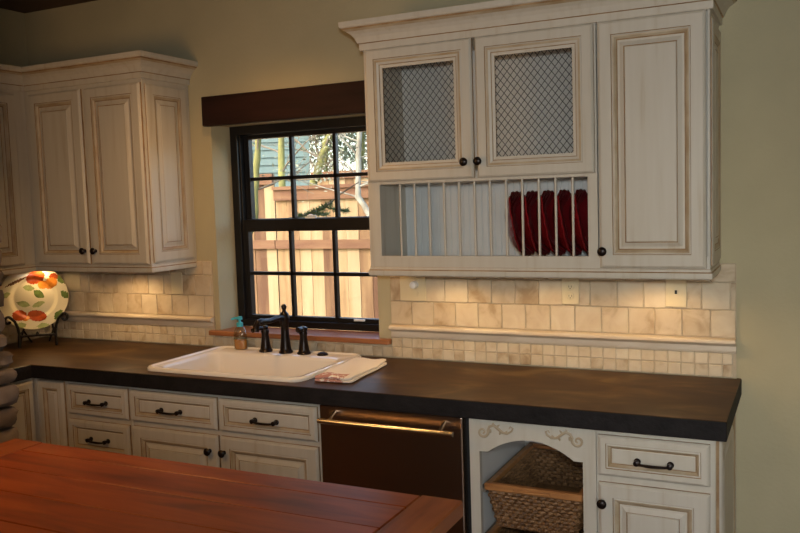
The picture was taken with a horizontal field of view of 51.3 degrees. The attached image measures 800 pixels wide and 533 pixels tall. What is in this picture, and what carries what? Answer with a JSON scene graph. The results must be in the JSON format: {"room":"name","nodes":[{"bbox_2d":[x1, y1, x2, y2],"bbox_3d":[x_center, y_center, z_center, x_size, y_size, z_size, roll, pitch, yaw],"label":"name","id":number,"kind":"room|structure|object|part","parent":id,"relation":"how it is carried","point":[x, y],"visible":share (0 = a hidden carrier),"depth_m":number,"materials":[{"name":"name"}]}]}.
{"room":"kitchen","nodes":[
{"label":"kitchen","id":0,"kind":"room"},
{"bbox_2d":[0,8,45,343],"bbox_3d":[-3.208,0.113,2.600,0.200,2.830,4.900,0,5,26],"label":"wall","id":1,"kind":"structure","parent":0,"point":[13,42],"depth_m":4.58,"materials":[{"name":"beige paint"}]},
{"bbox_2d":[0,64,35,274],"bbox_3d":[-2.134,-0.463,4.089,0.414,1.024,0.534,0,5,26],"label":"upper cabinet","id":2,"kind":"object","parent":1,"relation":"attached to","point":[17,246],"visible":0.98,"depth_m":4.17,"materials":[{"name":"beige paint"}]},
{"bbox_3d":[-1.995,-0.917,3.977,0.071,0.110,0.534,0,5,26],"label":"crown moulding","id":3,"kind":"part","parent":2,"relation":"part of","materials":[{"name":"beige paint"}]},
{"bbox_3d":[-2.016,-0.415,4.000,0.019,0.855,0.450,0,5,26],"label":"door","id":4,"kind":"part","parent":2,"relation":"part of","materials":[{"name":"beige paint"}]},
{"bbox_3d":[-1.993,0.030,4.068,0.007,0.036,0.534,0,5,26],"label":"light rail","id":5,"kind":"part","parent":2,"relation":"part of","materials":[{"name":"beige paint"}]},
{"bbox_2d":[0,274,44,343],"bbox_3d":[-2.212,0.220,4.373,0.039,0.438,0.846,0,5,26],"label":"backsplash","id":6,"kind":"structure","parent":1,"relation":"attached to","point":[10,331],"depth_m":4.58,"materials":[{"name":"beige tile"}]},
{"bbox_2d":[0,0,95,12],"bbox_3d":[-0.461,-1.228,1.157,6.385,0.100,5.350,0,5,26],"label":"ceiling","id":7,"kind":"structure","parent":0,"point":[23,6],"depth_m":4.45,"materials":[{"name":"beige paint"}]},
{"bbox_2d":[25,0,799,532],"bbox_3d":[0.675,-0.090,3.561,6.435,2.830,0.250,0,5,26],"label":"wall","id":8,"kind":"structure","parent":0,"point":[238,46],"depth_m":3.20,"materials":[{"name":"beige paint"}]},
{"bbox_2d":[21,50,197,272],"bbox_3d":[-1.612,-0.495,4.273,1.191,1.024,0.399,0,5,26],"label":"upper cabinet","id":9,"kind":"object","parent":8,"relation":"attached to","point":[108,136],"visible":1,"depth_m":4.06,"materials":[{"name":"beige paint"}]},
{"bbox_3d":[-1.705,-0.439,4.170,0.359,0.855,0.019,0,5,26],"label":"door","id":10,"kind":"part","parent":9,"relation":"part of","materials":[{"name":"beige paint"}]},
{"bbox_3d":[-1.563,-0.076,4.108,0.033,0.033,0.032,0,5,26],"label":"knob","id":11,"kind":"part","parent":9,"relation":"part of","materials":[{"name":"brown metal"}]},
{"bbox_3d":[-1.498,-0.075,4.076,0.033,0.033,0.032,0,5,26],"label":"knob","id":12,"kind":"part","parent":9,"relation":"part of","materials":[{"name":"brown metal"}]},
{"bbox_3d":[-1.472,-0.949,4.161,0.848,0.110,0.399,0,5,26],"label":"crown moulding","id":13,"kind":"part","parent":9,"relation":"part of","materials":[{"name":"beige paint"}]},
{"bbox_3d":[-1.459,-0.004,4.276,0.784,0.036,0.323,0,5,26],"label":"light rail","id":14,"kind":"part","parent":9,"relation":"part of","materials":[{"name":"beige paint"}]},
{"bbox_3d":[-1.362,-0.437,4.003,0.356,0.855,0.019,0,5,26],"label":"door","id":15,"kind":"part","parent":9,"relation":"part of","materials":[{"name":"beige paint"}]},
{"bbox_3d":[-1.121,-0.451,4.073,0.009,0.845,0.290,0,5,26],"label":"panel","id":16,"kind":"part","parent":9,"relation":"part of","materials":[{"name":"beige paint"}]},
{"bbox_2d":[45,261,215,346],"bbox_3d":[-1.500,0.187,4.488,1.218,0.438,0.039,0,5,26],"label":"backsplash","id":17,"kind":"structure","parent":8,"relation":"attached to","point":[118,306],"depth_m":4.43,"materials":[{"name":"beige tile"}]},
{"bbox_2d":[63,272,80,290],"bbox_3d":[-1.824,0.082,4.639,0.125,0.110,0.007,0,5,26],"label":"wall plate","id":18,"kind":"object","parent":17,"relation":"attached to","point":[72,280],"visible":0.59,"depth_m":4.63,"materials":[{"name":"beige plastic"}]},
{"bbox_3d":[-1.497,0.281,4.495,1.218,0.057,0.038,0,5,26],"label":"ledge moulding","id":19,"kind":"part","parent":17,"relation":"part of","materials":[{"name":"stone"}]},
{"bbox_2d":[171,272,182,293],"bbox_3d":[-1.155,0.087,4.313,0.074,0.112,0.007,0,5,26],"label":"wall plate","id":20,"kind":"object","parent":17,"relation":"attached to","point":[176,278],"visible":1,"depth_m":4.31,"materials":[{"name":"beige plastic"}]},
{"bbox_2d":[201,80,365,126],"bbox_3d":[-0.543,-0.762,3.926,0.952,0.144,0.045,0,5,26],"label":"beam","id":21,"kind":"structure","parent":8,"relation":"attached to","point":[344,98],"depth_m":3.90,"materials":[{"name":"brown wood"}]},
{"bbox_2d":[209,326,391,344],"bbox_3d":[-0.471,0.333,4.087,1.024,0.025,0.184,0,5,26],"label":"sill","id":22,"kind":"structure","parent":8,"relation":"attached to","point":[362,337],"depth_m":4.01,"materials":[{"name":"brown wood"}]},
{"bbox_2d":[229,116,378,331],"bbox_3d":[-0.432,-0.205,4.174,0.908,1.030,0.100,0,5,26],"label":"window","id":23,"kind":"structure","parent":8,"relation":"in","point":[241,137],"depth_m":4.22,"materials":[{"name":"brown paint"}]},
{"bbox_3d":[-0.428,-0.444,4.178,0.824,0.465,0.035,0,5,26],"label":"sash","id":24,"kind":"part","parent":23,"relation":"part of","materials":[{"name":"brown paint"}]},
{"bbox_3d":[-0.430,0.017,4.181,0.824,0.517,0.035,0,5,26],"label":"sash","id":25,"kind":"part","parent":23,"relation":"part of","materials":[{"name":"brown paint"}]},
{"bbox_2d":[215,336,392,356],"bbox_3d":[-0.487,0.382,4.029,1.008,0.060,0.011,0,5,26],"label":"backsplash","id":26,"kind":"structure","parent":8,"relation":"attached to","point":[379,350],"depth_m":3.95,"materials":[{"name":"beige tile"}]},
{"bbox_2d":[338,0,736,279],"bbox_3d":[0.515,-0.479,3.237,1.465,1.024,0.399,0,5,26],"label":"upper cabinet","id":27,"kind":"object","parent":8,"relation":"attached to","point":[468,107],"visible":0.98,"depth_m":3.09,"materials":[{"name":"beige paint"}]},
{"bbox_3d":[0.072,-0.606,3.287,0.459,0.530,0.019,0,5,26],"label":"door","id":28,"kind":"part","parent":27,"relation":"part of","materials":[{"name":"beige paint"}]},
{"bbox_3d":[0.245,-0.401,3.194,0.033,0.033,0.032,0,5,26],"label":"knob","id":29,"kind":"part","parent":27,"relation":"part of","materials":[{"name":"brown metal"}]},
{"bbox_3d":[0.296,-0.401,3.169,0.033,0.033,0.032,0,5,26],"label":"knob","id":30,"kind":"part","parent":27,"relation":"part of","materials":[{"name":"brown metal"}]},
{"bbox_3d":[0.595,-0.632,3.399,1.287,0.550,0.008,0,5,26],"label":"panel","id":31,"kind":"part","parent":27,"relation":"part of","materials":[{"name":"white wood"}]},
{"bbox_2d":[505,191,534,255],"bbox_3d":[0.475,-0.172,3.327,0.087,0.260,0.264,0,5,26],"label":"platter","id":32,"kind":"object","parent":27,"relation":"in","point":[514,200],"visible":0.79,"depth_m":3.35,"materials":[{"name":"ceramic"}]},
{"bbox_3d":[0.492,-0.603,3.082,0.448,0.530,0.019,0,5,26],"label":"door","id":33,"kind":"part","parent":27,"relation":"part of","materials":[{"name":"beige paint"}]},
{"bbox_2d":[520,190,549,255],"bbox_3d":[0.532,-0.172,3.299,0.087,0.260,0.264,0,5,26],"label":"platter","id":34,"kind":"object","parent":27,"relation":"in","point":[531,198],"visible":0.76,"depth_m":3.33,"materials":[{"name":"ceramic"}]},
{"bbox_3d":[0.500,-0.935,3.200,1.465,0.110,0.399,0,5,26],"label":"crown moulding","id":35,"kind":"part","parent":27,"relation":"part of","materials":[{"name":"beige paint"}]},
{"bbox_3d":[0.542,0.010,3.300,1.337,0.036,0.323,0,5,26],"label":"light rail","id":36,"kind":"part","parent":27,"relation":"part of","materials":[{"name":"beige paint"}]},
{"bbox_2d":[536,190,565,255],"bbox_3d":[0.590,-0.171,3.271,0.087,0.260,0.264,0,5,26],"label":"platter","id":37,"kind":"object","parent":27,"relation":"in","point":[547,200],"visible":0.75,"depth_m":3.31,"materials":[{"name":"ceramic"}]},
{"bbox_2d":[552,189,581,255],"bbox_3d":[0.647,-0.171,3.243,0.087,0.260,0.264,0,5,26],"label":"platter","id":38,"kind":"object","parent":27,"relation":"in","point":[564,197],"visible":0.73,"depth_m":3.28,"materials":[{"name":"ceramic"}]},
{"bbox_2d":[569,189,588,254],"bbox_3d":[0.705,-0.170,3.215,0.087,0.260,0.264,0,5,26],"label":"platter","id":39,"kind":"object","parent":27,"relation":"in","point":[580,196],"visible":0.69,"depth_m":3.25,"materials":[{"name":"ceramic"}]},
{"bbox_3d":[0.726,-0.054,2.993,0.033,0.033,0.032,0,5,26],"label":"knob","id":40,"kind":"part","parent":27,"relation":"part of","materials":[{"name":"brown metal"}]},
{"bbox_3d":[0.876,-0.429,2.911,0.364,0.874,0.019,0,5,26],"label":"door","id":41,"kind":"part","parent":27,"relation":"part of","materials":[{"name":"beige paint"}]},
{"bbox_3d":[1.130,-0.435,2.979,0.008,0.845,0.290,0,5,26],"label":"panel","id":42,"kind":"part","parent":27,"relation":"part of","materials":[{"name":"beige paint"}]},
{"bbox_2d":[388,263,735,377],"bbox_3d":[0.610,0.203,3.460,1.459,0.438,0.039,0,5,26],"label":"backsplash","id":43,"kind":"structure","parent":8,"relation":"attached to","point":[627,325],"depth_m":3.42,"materials":[{"name":"beige tile"}]},
{"bbox_2d":[400,277,426,300],"bbox_3d":[0.051,0.101,3.708,0.128,0.108,0.039,0,5,26],"label":"wall plate","id":44,"kind":"object","parent":43,"relation":"attached to","point":[411,288],"visible":1,"depth_m":3.72,"materials":[{"name":"beige plastic"}]},
{"bbox_2d":[412,290,417,296],"bbox_3d":[0.068,0.119,3.715,0.031,0.031,0.002,0,5,26],"label":"receptacle","id":45,"kind":"object","parent":44,"relation":"attached to","point":[414,292],"depth_m":3.71,"materials":[{"name":"beige plastic"}]},
{"bbox_3d":[0.613,0.297,3.467,1.459,0.057,0.038,0,5,26],"label":"ledge moulding","id":46,"kind":"part","parent":43,"relation":"part of","materials":[{"name":"stone"}]},
{"bbox_2d":[562,278,578,304],"bbox_3d":[0.697,0.101,3.410,0.072,0.110,0.009,0,5,26],"label":"wall plate","id":47,"kind":"object","parent":43,"relation":"attached to","point":[570,286],"visible":0.97,"depth_m":3.41,"materials":[{"name":"beige plastic"}]},
{"bbox_2d":[566,283,573,289],"bbox_3d":[0.695,0.082,3.406,0.031,0.031,0.002,0,5,26],"label":"receptacle","id":48,"kind":"object","parent":47,"relation":"attached to","point":[569,286],"depth_m":3.40,"materials":[{"name":"beige plastic"}]},
{"bbox_2d":[567,292,573,299],"bbox_3d":[0.696,0.120,3.409,0.031,0.031,0.002,0,5,26],"label":"receptacle","id":49,"kind":"object","parent":47,"relation":"attached to","point":[570,295],"depth_m":3.41,"materials":[{"name":"beige plastic"}]},
{"bbox_2d":[665,279,686,306],"bbox_3d":[1.068,0.102,3.226,0.078,0.112,0.012,0,5,26],"label":"wall plate","id":50,"kind":"object","parent":43,"relation":"attached to","point":[676,290],"visible":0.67,"depth_m":3.23,"materials":[{"name":"beige plastic"}]},
{"bbox_3d":[-0.392,1.591,1.397,6.435,0.100,5.350,0,5,26],"label":"floor","id":51,"kind":"structure","parent":0,"visible":0},
{"bbox_2d":[0,224,18,442],"bbox_3d":[-2.095,0.041,3.671,0.824,2.729,0.272,0,5,26],"label":"stone pillar","id":52,"kind":"structure","parent":51,"relation":"on","point":[9,392],"depth_m":3.61,"materials":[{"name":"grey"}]},
{"bbox_2d":[10,378,70,446],"bbox_3d":[-1.833,0.928,4.262,0.821,0.848,0.860,0,5,26],"label":"base cabinet","id":53,"kind":"object","parent":51,"relation":"on","point":[42,404],"visible":0.16,"depth_m":3.92,"materials":[{"name":"beige paint"}]},
{"bbox_3d":[-1.774,0.899,3.878,0.019,0.705,0.215,0,5,26],"label":"door","id":54,"kind":"part","parent":53,"relation":"part of","materials":[{"name":"beige paint"}]},
{"bbox_3d":[-1.631,0.888,3.950,0.163,0.705,0.019,0,5,26],"label":"door","id":55,"kind":"part","parent":53,"relation":"part of","materials":[{"name":"beige paint"}]},
{"bbox_2d":[3,337,741,441],"bbox_3d":[-0.548,0.482,3.591,3.690,0.065,0.863,0,5,26],"label":"countertop","id":56,"kind":"structure","parent":53,"relation":"on","point":[678,406],"depth_m":3.19,"materials":[{"name":"stone"}]},
{"bbox_2d":[4,312,68,347],"bbox_3d":[-1.943,0.320,4.478,0.318,0.199,0.186,-3,5,-19],"label":"plate stand","id":57,"kind":"object","parent":56,"relation":"on","point":[20,334],"visible":0.92,"depth_m":4.42,"materials":[{"name":"black metal"}]},
{"bbox_3d":[-2.029,0.342,4.365,0.078,0.172,0.025,-3,5,-16],"label":"scroll arm","id":58,"kind":"part","parent":57,"relation":"part of","materials":[{"name":"black metal"}]},
{"bbox_3d":[-2.011,0.380,4.461,0.021,0.088,0.187,-2,5,-5],"label":"leg","id":59,"kind":"part","parent":57,"relation":"part of","materials":[{"name":"black metal"}]},
{"bbox_2d":[0,271,67,328],"bbox_3d":[-1.955,0.164,4.449,0.345,0.332,0.102,-3,5,-19],"label":"plate","id":60,"kind":"object","parent":57,"relation":"on","point":[35,300],"visible":0.97,"depth_m":4.46,"materials":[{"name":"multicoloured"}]},
{"bbox_3d":[-1.803,0.329,4.444,0.078,0.172,0.025,-4,5,-22],"label":"scroll arm","id":61,"kind":"part","parent":57,"relation":"part of","materials":[{"name":"black metal"}]},
{"bbox_2d":[147,346,361,381],"bbox_3d":[-0.647,0.523,3.767,0.826,0.220,0.564,0,5,26],"label":"sink","id":62,"kind":"object","parent":56,"relation":"in","point":[220,361],"depth_m":3.88,"materials":[{"name":"beige ceramic"}]},
{"bbox_2d":[231,316,246,349],"bbox_3d":[-0.783,0.324,4.078,0.073,0.163,0.050,-1,5,9],"label":"soap bottle","id":63,"kind":"object","parent":62,"relation":"on","point":[240,344],"visible":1,"depth_m":4.06,"materials":[{"name":"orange plastic"}]},
{"bbox_3d":[-0.359,0.403,3.862,0.052,0.014,0.051,0,5,26],"label":"sink hole cap","id":64,"kind":"part","parent":62,"relation":"part of","materials":[{"name":"black metal"}]},
{"bbox_2d":[251,304,310,354],"bbox_3d":[-0.596,0.302,3.850,0.282,0.232,0.279,0,5,26],"label":"faucet","id":65,"kind":"object","parent":56,"relation":"on","point":[285,345],"visible":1,"depth_m":3.92,"materials":[{"name":"brown metal"}]},
{"bbox_3d":[-0.668,0.298,3.967,0.031,0.027,0.098,2,6,39],"label":"lever","id":66,"kind":"part","parent":65,"relation":"part of","materials":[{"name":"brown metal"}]},
{"bbox_3d":[-0.645,0.352,3.997,0.066,0.112,0.065,0,5,26],"label":"handle","id":67,"kind":"part","parent":65,"relation":"part of","materials":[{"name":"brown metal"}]},
{"bbox_3d":[-0.600,0.258,3.828,0.032,0.056,0.244,0,5,26],"label":"spout","id":68,"kind":"part","parent":65,"relation":"part of","materials":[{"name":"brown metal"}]},
{"bbox_3d":[-0.545,0.293,3.942,0.068,0.232,0.068,0,5,26],"label":"spout","id":69,"kind":"part","parent":65,"relation":"part of","materials":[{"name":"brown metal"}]},
{"bbox_3d":[-0.458,0.295,3.888,0.042,0.033,0.063,0,5,26],"label":"lever","id":70,"kind":"part","parent":65,"relation":"part of","materials":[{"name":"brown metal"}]},
{"bbox_3d":[-0.451,0.353,3.903,0.066,0.112,0.065,0,5,26],"label":"handle","id":71,"kind":"part","parent":65,"relation":"part of","materials":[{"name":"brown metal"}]},
{"bbox_2d":[315,357,386,382],"bbox_3d":[-0.202,0.431,3.495,0.174,0.027,0.391,0,5,22],"label":"dish towel","id":72,"kind":"object","parent":56,"relation":"on","point":[353,369],"visible":1,"depth_m":3.44,"materials":[{"name":"white fabric"}]},
{"bbox_2d":[67,381,133,455],"bbox_3d":[-1.241,0.923,4.090,0.392,0.848,0.651,0,5,26],"label":"base cabinet","id":73,"kind":"object","parent":51,"relation":"on","point":[100,415],"visible":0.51,"depth_m":3.79,"materials":[{"name":"beige paint"}]},
{"bbox_3d":[-1.387,0.622,3.787,0.128,0.023,0.034,0,5,26],"label":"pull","id":74,"kind":"part","parent":73,"relation":"part of","materials":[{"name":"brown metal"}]},
{"bbox_3d":[-1.381,0.796,3.801,0.128,0.023,0.034,0,5,26],"label":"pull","id":75,"kind":"part","parent":73,"relation":"part of","materials":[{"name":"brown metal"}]},
{"bbox_3d":[-1.378,0.615,3.800,0.369,0.142,0.019,0,5,26],"label":"drawer","id":76,"kind":"part","parent":73,"relation":"part of","materials":[{"name":"beige paint"}]},
{"bbox_3d":[-1.372,0.789,3.814,0.369,0.159,0.019,0,5,26],"label":"drawer","id":77,"kind":"part","parent":73,"relation":"part of","materials":[{"name":"beige paint"}]},
{"bbox_2d":[131,387,322,481],"bbox_3d":[-0.622,0.928,3.783,0.986,0.848,0.659,0,5,26],"label":"base cabinet","id":78,"kind":"object","parent":51,"relation":"on","point":[271,437],"visible":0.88,"depth_m":3.48,"materials":[{"name":"beige paint"}]},
{"bbox_3d":[-1.000,0.628,3.599,0.128,0.023,0.034,0,5,26],"label":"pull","id":79,"kind":"part","parent":78,"relation":"part of","materials":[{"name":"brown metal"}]},
{"bbox_3d":[-0.981,0.619,3.607,0.474,0.140,0.019,0,5,26],"label":"drawer","id":80,"kind":"part","parent":78,"relation":"part of","materials":[{"name":"beige paint"}]},
{"bbox_3d":[-0.969,0.977,3.636,0.474,0.536,0.019,0,5,26],"label":"door","id":81,"kind":"part","parent":78,"relation":"part of","materials":[{"name":"beige paint"}]},
{"bbox_3d":[-0.809,0.780,3.510,0.033,0.033,0.032,0,5,26],"label":"knob","id":82,"kind":"part","parent":78,"relation":"part of","materials":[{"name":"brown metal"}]},
{"bbox_3d":[-0.742,0.780,3.477,0.033,0.033,0.032,0,5,26],"label":"knob","id":83,"kind":"part","parent":78,"relation":"part of","materials":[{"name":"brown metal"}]},
{"bbox_3d":[-0.554,0.631,3.381,0.128,0.023,0.034,0,5,26],"label":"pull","id":84,"kind":"part","parent":78,"relation":"part of","materials":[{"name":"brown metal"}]},
{"bbox_3d":[-0.541,0.622,3.392,0.478,0.140,0.019,0,5,26],"label":"drawer","id":85,"kind":"part","parent":78,"relation":"part of","materials":[{"name":"beige paint"}]},
{"bbox_3d":[-0.529,0.981,3.421,0.478,0.536,0.019,0,5,26],"label":"door","id":86,"kind":"part","parent":78,"relation":"part of","materials":[{"name":"beige paint"}]},
{"bbox_2d":[0,438,462,532],"bbox_3d":[-0.782,1.059,1.831,1.533,0.914,1.186,0,5,26],"label":"island table","id":87,"kind":"object","parent":51,"relation":"on","point":[45,488],"visible":1,"depth_m":2.04,"materials":[{"name":"red wood"}]},
{"bbox_2d":[317,405,471,532],"bbox_3d":[0.094,0.926,3.410,0.616,0.827,0.686,0,5,26],"label":"dishwasher","id":88,"kind":"object","parent":51,"relation":"on","point":[400,452],"visible":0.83,"depth_m":3.12,"materials":[{"name":"black"}]},
{"bbox_3d":[-0.261,0.575,3.209,0.014,0.036,0.054,0,5,26],"label":"handle post","id":89,"kind":"part","parent":88,"relation":"part of","materials":[{"name":"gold metal"}]},
{"bbox_3d":[-0.064,0.596,3.086,0.559,0.021,0.024,0,5,26],"label":"handle","id":90,"kind":"part","parent":88,"relation":"part of","materials":[{"name":"gold metal"}]},
{"bbox_3d":[0.152,0.578,3.008,0.014,0.036,0.054,0,5,26],"label":"handle post","id":91,"kind":"part","parent":88,"relation":"part of","materials":[{"name":"gold metal"}]},
{"bbox_2d":[469,418,597,532],"bbox_3d":[0.599,0.935,3.210,0.456,0.848,0.620,0,5,26],"label":"base cabinet","id":92,"kind":"object","parent":51,"relation":"on","point":[493,444],"visible":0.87,"depth_m":2.96,"materials":[{"name":"beige paint"}]},
{"bbox_2d":[484,442,583,532],"bbox_3d":[0.588,0.845,3.195,0.358,0.167,0.566,0,5,26],"label":"wicker basket","id":93,"kind":"object","parent":92,"relation":"in","point":[520,494],"visible":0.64,"depth_m":3.02,"materials":[{"name":"brown wicker"}]},
{"bbox_2d":[487,524,583,532],"bbox_3d":[0.594,1.032,3.211,0.358,0.167,0.566,0,5,26],"label":"wicker basket","id":94,"kind":"object","parent":92,"relation":"in","point":[495,529],"visible":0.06,"depth_m":3.19,"materials":[{"name":"brown wicker"}]},
{"bbox_2d":[596,414,735,532],"bbox_3d":[0.975,0.940,3.005,0.397,0.848,0.659,0,5,26],"label":"base cabinet","id":95,"kind":"object","parent":51,"relation":"on","point":[646,483],"visible":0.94,"depth_m":2.73,"materials":[{"name":"beige paint"}]},
{"bbox_3d":[0.675,0.793,2.787,0.033,0.033,0.032,0,5,26],"label":"knob","id":96,"kind":"part","parent":95,"relation":"part of","materials":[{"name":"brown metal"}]},
{"bbox_3d":[0.823,0.644,2.711,0.128,0.023,0.034,0,5,26],"label":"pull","id":97,"kind":"part","parent":95,"relation":"part of","materials":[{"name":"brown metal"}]},
{"bbox_3d":[0.826,0.633,2.726,0.354,0.138,0.019,0,5,26],"label":"drawer","id":98,"kind":"part","parent":95,"relation":"part of","materials":[{"name":"beige paint"}]},
{"bbox_3d":[0.837,0.992,2.756,0.354,0.534,0.019,0,5,26],"label":"door","id":99,"kind":"part","parent":95,"relation":"part of","materials":[{"name":"beige paint"}]},
{"bbox_3d":[1.153,0.891,2.940,0.019,0.735,0.585,0,5,26],"label":"panel","id":100,"kind":"part","parent":95,"relation":"part of","materials":[{"name":"beige paint"}]},
{"label":"outside","id":101,"kind":"structure","parent":0,"visible":0},
{"bbox_3d":[3.333,-1.738,24.472,45.000,3.450,39.700,0,5,26],"label":"ground","id":102,"kind":"structure","parent":101,"visible":0},
{"bbox_2d":[252,174,280,327],"bbox_3d":[-4.508,0.186,10.480,7.190,2.390,0.150,0,5,26],"label":"fence","id":103,"kind":"object","parent":102,"relation":"on","point":[265,253],"visible":0.03,"depth_m":8.90,"materials":[{"name":"beige wood"}]},
{"bbox_3d":[-4.547,-0.257,10.392,7.190,0.090,0.035,0,5,26],"label":"rail","id":104,"kind":"part","parent":103,"relation":"part of","materials":[{"name":"brown wood"}]},
{"bbox_3d":[-4.569,-0.944,10.336,7.190,0.110,0.035,0,5,26],"label":"rail","id":105,"kind":"part","parent":103,"relation":"part of","materials":[{"name":"brown wood"}]},
{"bbox_2d":[252,136,309,311],"bbox_3d":[-6.342,-3.264,16.226,9.900,8.450,6.200,-2,5,-7],"label":"house","id":106,"kind":"structure","parent":102,"relation":"on","point":[266,161],"depth_m":14.35,"materials":[{"name":"blue"}]},
{"bbox_2d":[252,135,314,186],"bbox_3d":[-1.643,-1.981,10.445,1.991,6.535,1.656,0,5,26],"label":"tree","id":107,"kind":"object","parent":102,"relation":"on","point":[281,148],"visible":0.08,"depth_m":10.58,"materials":[{"name":"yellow plant"}]},
{"bbox_2d":[252,134,331,184],"bbox_3d":[-0.733,-1.619,11.266,2.314,5.627,1.868,-5,5,-30],"label":"tree","id":108,"kind":"object","parent":102,"relation":"on","point":[326,139],"visible":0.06,"depth_m":11.24,"materials":[{"name":"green plant"}]},
{"bbox_2d":[252,135,341,233],"bbox_3d":[-1.188,-0.921,7.024,1.364,4.951,1.068,-4,5,-20],"label":"tree","id":109,"kind":"object","parent":102,"relation":"on","point":[257,154],"visible":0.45,"depth_m":7.17,"materials":[{"name":"green plant"}]},
{"bbox_2d":[261,132,368,215],"bbox_3d":[-0.264,-0.918,7.254,1.896,4.844,1.326,0,5,26],"label":"tree","id":110,"kind":"object","parent":102,"relation":"on","point":[358,143],"visible":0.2,"depth_m":7.09,"materials":[{"name":"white plant"}]},
{"bbox_2d":[290,182,358,217],"bbox_3d":[-0.789,0.585,5.331,1.377,2.193,0.112,1,5,31],"label":"fir branch","id":111,"kind":"object","parent":102,"relation":"on","point":[318,211],"visible":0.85,"depth_m":5.02,"materials":[{"name":"green plant"}]},
{"bbox_2d":[272,183,378,331],"bbox_3d":[2.685,0.310,6.967,8.800,2.250,0.175,0,5,26],"label":"fence","id":112,"kind":"object","parent":102,"relation":"on","point":[313,249],"visible":0.12,"depth_m":8.58,"materials":[{"name":"beige wood"}]},
{"bbox_3d":[2.632,-0.717,6.843,8.800,0.110,0.035,0,5,26],"label":"rail","id":113,"kind":"part","parent":112,"relation":"part of","materials":[{"name":"brown wood"}]},
{"bbox_3d":[2.648,-0.204,6.885,8.800,0.090,0.035,0,5,26],"label":"rail","id":114,"kind":"part","parent":112,"relation":"part of","materials":[{"name":"brown wood"}]},
{"bbox_2d":[309,133,366,171],"bbox_3d":[-2.137,-4.414,23.283,2.121,3.953,2.630,-5,5,-31],"label":"tree","id":115,"kind":"object","parent":102,"relation":"on","point":[321,136],"visible":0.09,"depth_m":23.41,"materials":[{"name":"green plant"}]},
{"bbox_2d":[309,134,366,170],"bbox_3d":[-2.449,-4.838,29.203,2.491,3.763,2.640,-5,5,-31],"label":"tree","id":116,"kind":"object","parent":102,"relation":"on","point":[341,160],"visible":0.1,"depth_m":29.03,"materials":[{"name":"green plant"}]},
{"bbox_2d":[311,170,367,184],"bbox_3d":[2.981,-0.130,10.592,9.450,2.520,0.150,0,5,26],"label":"fence","id":117,"kind":"object","parent":102,"relation":"on","point":[346,180],"visible":0.02,"depth_m":12.28,"materials":[{"name":"beige wood"}]},
{"bbox_3d":[2.917,-1.325,10.443,9.450,0.110,0.035,0,5,26],"label":"rail","id":118,"kind":"part","parent":117,"relation":"part of","materials":[{"name":"brown wood"}]},
{"bbox_3d":[2.966,-0.128,10.568,9.446,2.520,0.024,0,5,26],"label":"board panel","id":119,"kind":"part","parent":117,"relation":"part of","materials":[{"name":"brown wood"}]},
{"bbox_2d":[331,132,366,169],"bbox_3d":[-1.288,-4.027,21.757,2.124,3.447,2.305,0,5,26],"label":"tree","id":120,"kind":"object","parent":102,"relation":"on","point":[363,161],"visible":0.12,"depth_m":21.74,"materials":[{"name":"green plant"}]},
{"bbox_2d":[351,134,367,169],"bbox_3d":[-0.417,-5.141,27.515,2.641,4.482,2.189,0,5,26],"label":"tree","id":121,"kind":"object","parent":102,"relation":"on","point":[365,158],"visible":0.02,"depth_m":27.74,"materials":[{"name":"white plant"}]}
]}

